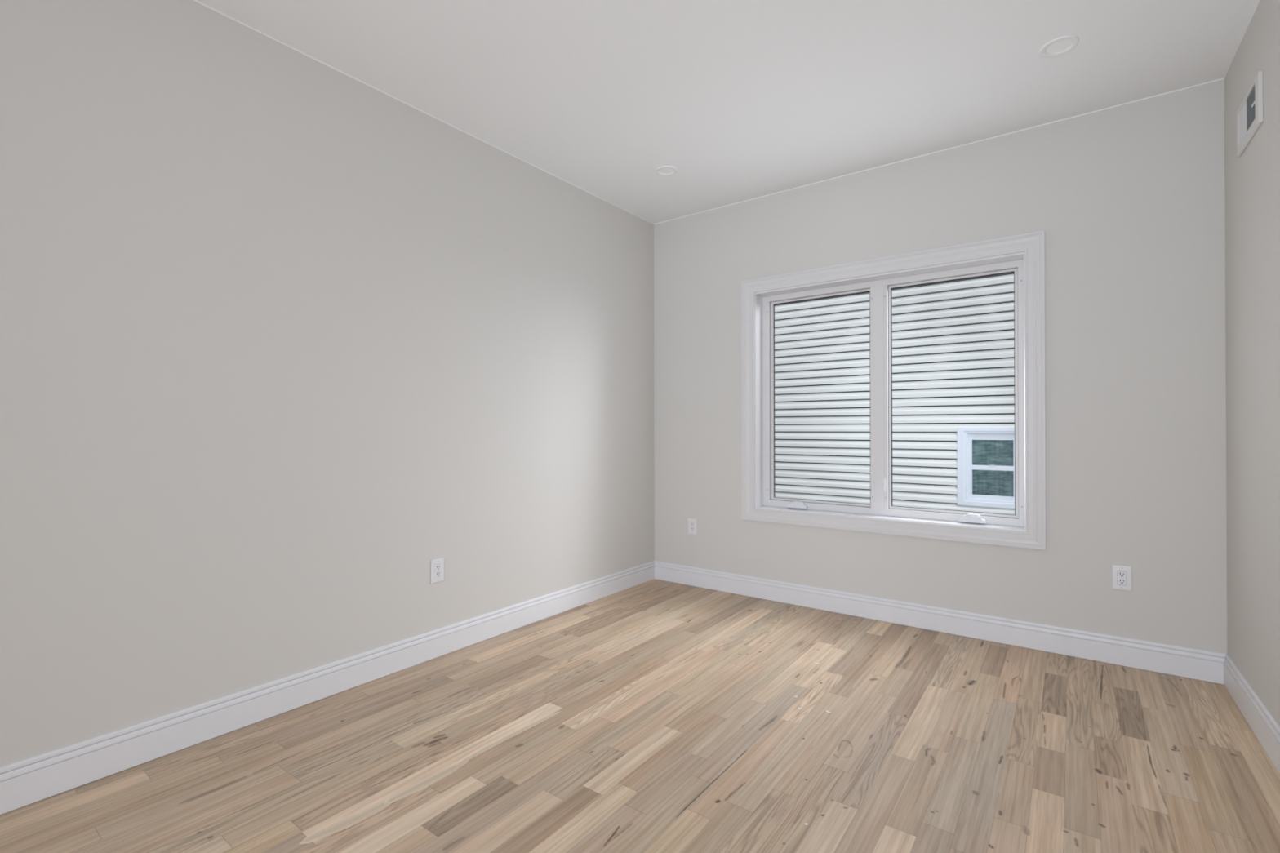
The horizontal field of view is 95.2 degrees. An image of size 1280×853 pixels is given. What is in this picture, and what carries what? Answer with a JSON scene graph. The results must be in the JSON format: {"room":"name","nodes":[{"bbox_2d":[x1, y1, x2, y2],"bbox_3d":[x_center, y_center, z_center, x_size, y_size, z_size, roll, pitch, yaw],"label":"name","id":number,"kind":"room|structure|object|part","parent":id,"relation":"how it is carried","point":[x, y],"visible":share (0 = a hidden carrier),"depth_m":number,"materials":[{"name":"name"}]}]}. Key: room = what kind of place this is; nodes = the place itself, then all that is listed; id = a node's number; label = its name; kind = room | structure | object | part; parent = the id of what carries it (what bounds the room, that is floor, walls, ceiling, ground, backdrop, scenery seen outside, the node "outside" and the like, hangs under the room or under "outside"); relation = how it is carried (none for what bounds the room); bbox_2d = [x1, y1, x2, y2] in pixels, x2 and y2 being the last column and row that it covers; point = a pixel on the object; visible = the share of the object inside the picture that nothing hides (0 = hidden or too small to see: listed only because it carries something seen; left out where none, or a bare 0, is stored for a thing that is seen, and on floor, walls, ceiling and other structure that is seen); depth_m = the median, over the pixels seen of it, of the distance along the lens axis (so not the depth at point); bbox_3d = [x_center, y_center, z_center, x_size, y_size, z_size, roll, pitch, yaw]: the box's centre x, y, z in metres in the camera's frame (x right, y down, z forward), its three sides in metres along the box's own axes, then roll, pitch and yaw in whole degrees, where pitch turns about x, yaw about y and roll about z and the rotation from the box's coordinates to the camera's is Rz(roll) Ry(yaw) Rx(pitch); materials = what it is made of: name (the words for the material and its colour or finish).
{"room":"empty bedroom","nodes":[
{"label":"empty bedroom","id":0,"kind":"room"},
{"bbox_2d":[0,0,654,767],"bbox_3d":[-1.605,-0.204,2.321,0.150,2.780,5.940,0,0,37],"label":"wall","id":1,"kind":"structure","parent":0,"point":[284,339],"depth_m":2.33,"materials":[{"name":"paint"}]},
{"bbox_2d":[0,560,654,814],"bbox_3d":[-1.550,1.095,2.251,0.014,0.137,5.600,0,0,37],"label":"baseboard","id":2,"kind":"structure","parent":1,"relation":"attached to","point":[28,781],"depth_m":2.30,"materials":[{"name":"white paint"}]},
{"bbox_2d":[431,557,444,583],"bbox_3d":[-1.027,0.732,2.964,0.009,0.119,0.075,0,0,37],"label":"outlet","id":3,"kind":"object","parent":1,"relation":"attached to","point":[437,565],"visible":1,"depth_m":2.96,"materials":[{"name":"white plastic"}]},
{"bbox_2d":[435,564,440,577],"bbox_3d":[-1.027,0.732,2.964,0.009,0.066,0.033,0,0,37],"label":"receptacle","id":4,"kind":"object","parent":3,"relation":"attached to","point":[437,566],"depth_m":2.96,"materials":[{"name":"white plastic"}]},
{"bbox_2d":[0,578,1279,852],"bbox_3d":[-0.264,1.161,1.299,3.213,0.002,5.600,0,0,37],"label":"floor","id":5,"kind":"structure","parent":0,"point":[654,716],"depth_m":2.04,"materials":[{"name":"brown wood"}]},
{"bbox_2d":[196,0,1259,223],"bbox_3d":[-0.259,-1.655,1.330,3.503,0.150,5.940,0,0,37],"label":"ceiling","id":6,"kind":"structure","parent":0,"point":[747,100],"depth_m":2.59,"materials":[{"name":"white paint"}]},
{"bbox_2d":[655,165,677,176],"bbox_3d":[0.161,-1.568,3.583,0.134,0.007,0.134,0,0,37],"label":"recessed light","id":7,"kind":"object","parent":6,"relation":"in","point":[665,171],"visible":1,"depth_m":3.58,"materials":[{"name":"white plastic"}]},
{"bbox_2d":[1039,35,1079,57],"bbox_3d":[1.736,-1.575,2.421,0.134,0.007,0.134,0,0,37],"label":"recessed light","id":8,"kind":"object","parent":6,"relation":"in","point":[1064,44],"visible":1,"depth_m":2.42,"materials":[{"name":"white plastic"}]},
{"bbox_2d":[653,77,1226,661],"bbox_3d":[1.513,-0.202,3.590,3.353,2.780,0.190,0,0,37],"label":"wall","id":9,"kind":"structure","parent":0,"point":[1127,199],"depth_m":2.98,"materials":[{"name":"paint"}]},
{"bbox_2d":[688,518,697,535],"bbox_3d":[0.386,0.736,4.299,0.075,0.119,0.009,0,0,37],"label":"outlet","id":10,"kind":"object","parent":9,"relation":"attached to","point":[692,522],"visible":1,"depth_m":4.29,"materials":[{"name":"white plastic"}]},
{"bbox_2d":[690,521,693,531],"bbox_3d":[0.386,0.736,4.299,0.033,0.066,0.009,0,0,37],"label":"receptacle","id":11,"kind":"object","parent":10,"relation":"attached to","point":[691,522],"depth_m":4.30,"materials":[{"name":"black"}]},
{"bbox_2d":[741,230,1046,550],"bbox_3d":[1.457,-0.185,3.612,1.732,1.654,0.201,0,0,37],"label":"window","id":12,"kind":"structure","parent":9,"relation":"in","point":[1023,255],"depth_m":3.59,"materials":[{"name":"white paint"}]},
{"bbox_3d":[1.198,-0.181,3.898,0.675,1.378,0.042,0,0,37],"label":"sash","id":13,"kind":"part","parent":12,"relation":"part of","materials":[{"name":"white plastic"}]},
{"bbox_3d":[1.452,0.374,3.642,0.017,0.072,0.012,0,0,37],"label":"lock lever","id":14,"kind":"part","parent":12,"relation":"part of","materials":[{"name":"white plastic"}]},
{"bbox_3d":[1.459,0.368,3.647,0.024,0.104,0.006,0,0,37],"label":"lock plate","id":15,"kind":"part","parent":12,"relation":"part of","materials":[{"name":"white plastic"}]},
{"bbox_3d":[1.507,0.362,3.601,0.017,0.072,0.012,0,0,37],"label":"lock lever","id":16,"kind":"part","parent":12,"relation":"part of","materials":[{"name":"white plastic"}]},
{"bbox_3d":[1.510,0.356,3.609,0.024,0.104,0.006,0,0,37],"label":"lock plate","id":17,"kind":"part","parent":12,"relation":"part of","materials":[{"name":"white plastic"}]},
{"bbox_3d":[1.825,-0.183,3.434,0.675,1.378,0.042,0,0,37],"label":"sash","id":18,"kind":"part","parent":12,"relation":"part of","materials":[{"name":"white plastic"}]},
{"bbox_3d":[1.896,0.522,3.287,0.068,0.032,0.024,0,0,37],"label":"crank handle","id":19,"kind":"part","parent":12,"relation":"part of","materials":[{"name":"white plastic"}]},
{"bbox_2d":[654,560,1226,684],"bbox_3d":[1.374,1.098,3.562,3.153,0.137,0.014,0,0,37],"label":"baseboard","id":20,"kind":"structure","parent":9,"relation":"attached to","point":[1167,659],"depth_m":3.21,"materials":[{"name":"white paint"}]},
{"bbox_2d":[1111,564,1132,591],"bbox_3d":[2.349,0.738,2.846,0.075,0.119,0.009,0,0,37],"label":"outlet","id":21,"kind":"object","parent":9,"relation":"attached to","point":[1122,575],"visible":1,"depth_m":2.84,"materials":[{"name":"white plastic"}]},
{"bbox_2d":[1117,570,1126,585],"bbox_3d":[2.349,0.738,2.846,0.033,0.066,0.009,0,0,37],"label":"receptacle","id":22,"kind":"object","parent":21,"relation":"attached to","point":[1122,575],"depth_m":2.84,"materials":[{"name":"white plastic"}]},
{"bbox_2d":[1224,0,1279,726],"bbox_3d":[1.012,-0.215,0.266,0.150,2.780,5.750,0,0,36],"label":"wall","id":23,"kind":"structure","parent":0,"point":[1251,179],"depth_m":2.24,"materials":[{"name":"paint"}]},
{"bbox_2d":[1236,70,1262,156],"bbox_3d":[2.363,-1.204,2.266,0.013,0.189,0.337,0,0,36],"label":"air vent","id":24,"kind":"object","parent":23,"relation":"in","point":[1250,113],"visible":1,"depth_m":2.24,"materials":[{"name":"white metal"}]},
{"bbox_2d":[1223,653,1279,774],"bbox_3d":[0.991,1.085,0.370,0.017,0.137,5.600,0,0,36],"label":"baseboard","id":25,"kind":"structure","parent":23,"relation":"attached to","point":[1264,726],"depth_m":2.21,"materials":[{"name":"white paint"}]},
{"label":"outside","id":26,"kind":"structure","parent":0,"visible":0},
{"bbox_3d":[5.948,2.185,9.021,20.000,0.100,13.790,0,0,37],"label":"ground","id":27,"kind":"structure","parent":26,"visible":0},
{"bbox_2d":[774,272,1014,514],"bbox_3d":[4.056,-1.302,6.486,18.000,6.858,0.234,0,0,37],"label":"house","id":28,"kind":"structure","parent":27,"relation":"on","point":[953,372],"depth_m":6.97,"materials":[{"name":"white plastic"}]},
{"bbox_3d":[3.919,0.446,6.491,0.486,0.747,0.040,0,0,37],"label":"double hung sash","id":29,"kind":"part","parent":28,"relation":"part of","materials":[{"name":"white plastic"}]},
{"bbox_2d":[972,440,1013,496],"bbox_3d":[3.951,0.427,6.535,0.686,1.100,0.053,0,0,37],"label":"window","id":30,"kind":"structure","parent":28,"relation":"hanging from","point":[984,452],"depth_m":6.54,"materials":[{"name":"teal glass"}]}
]}

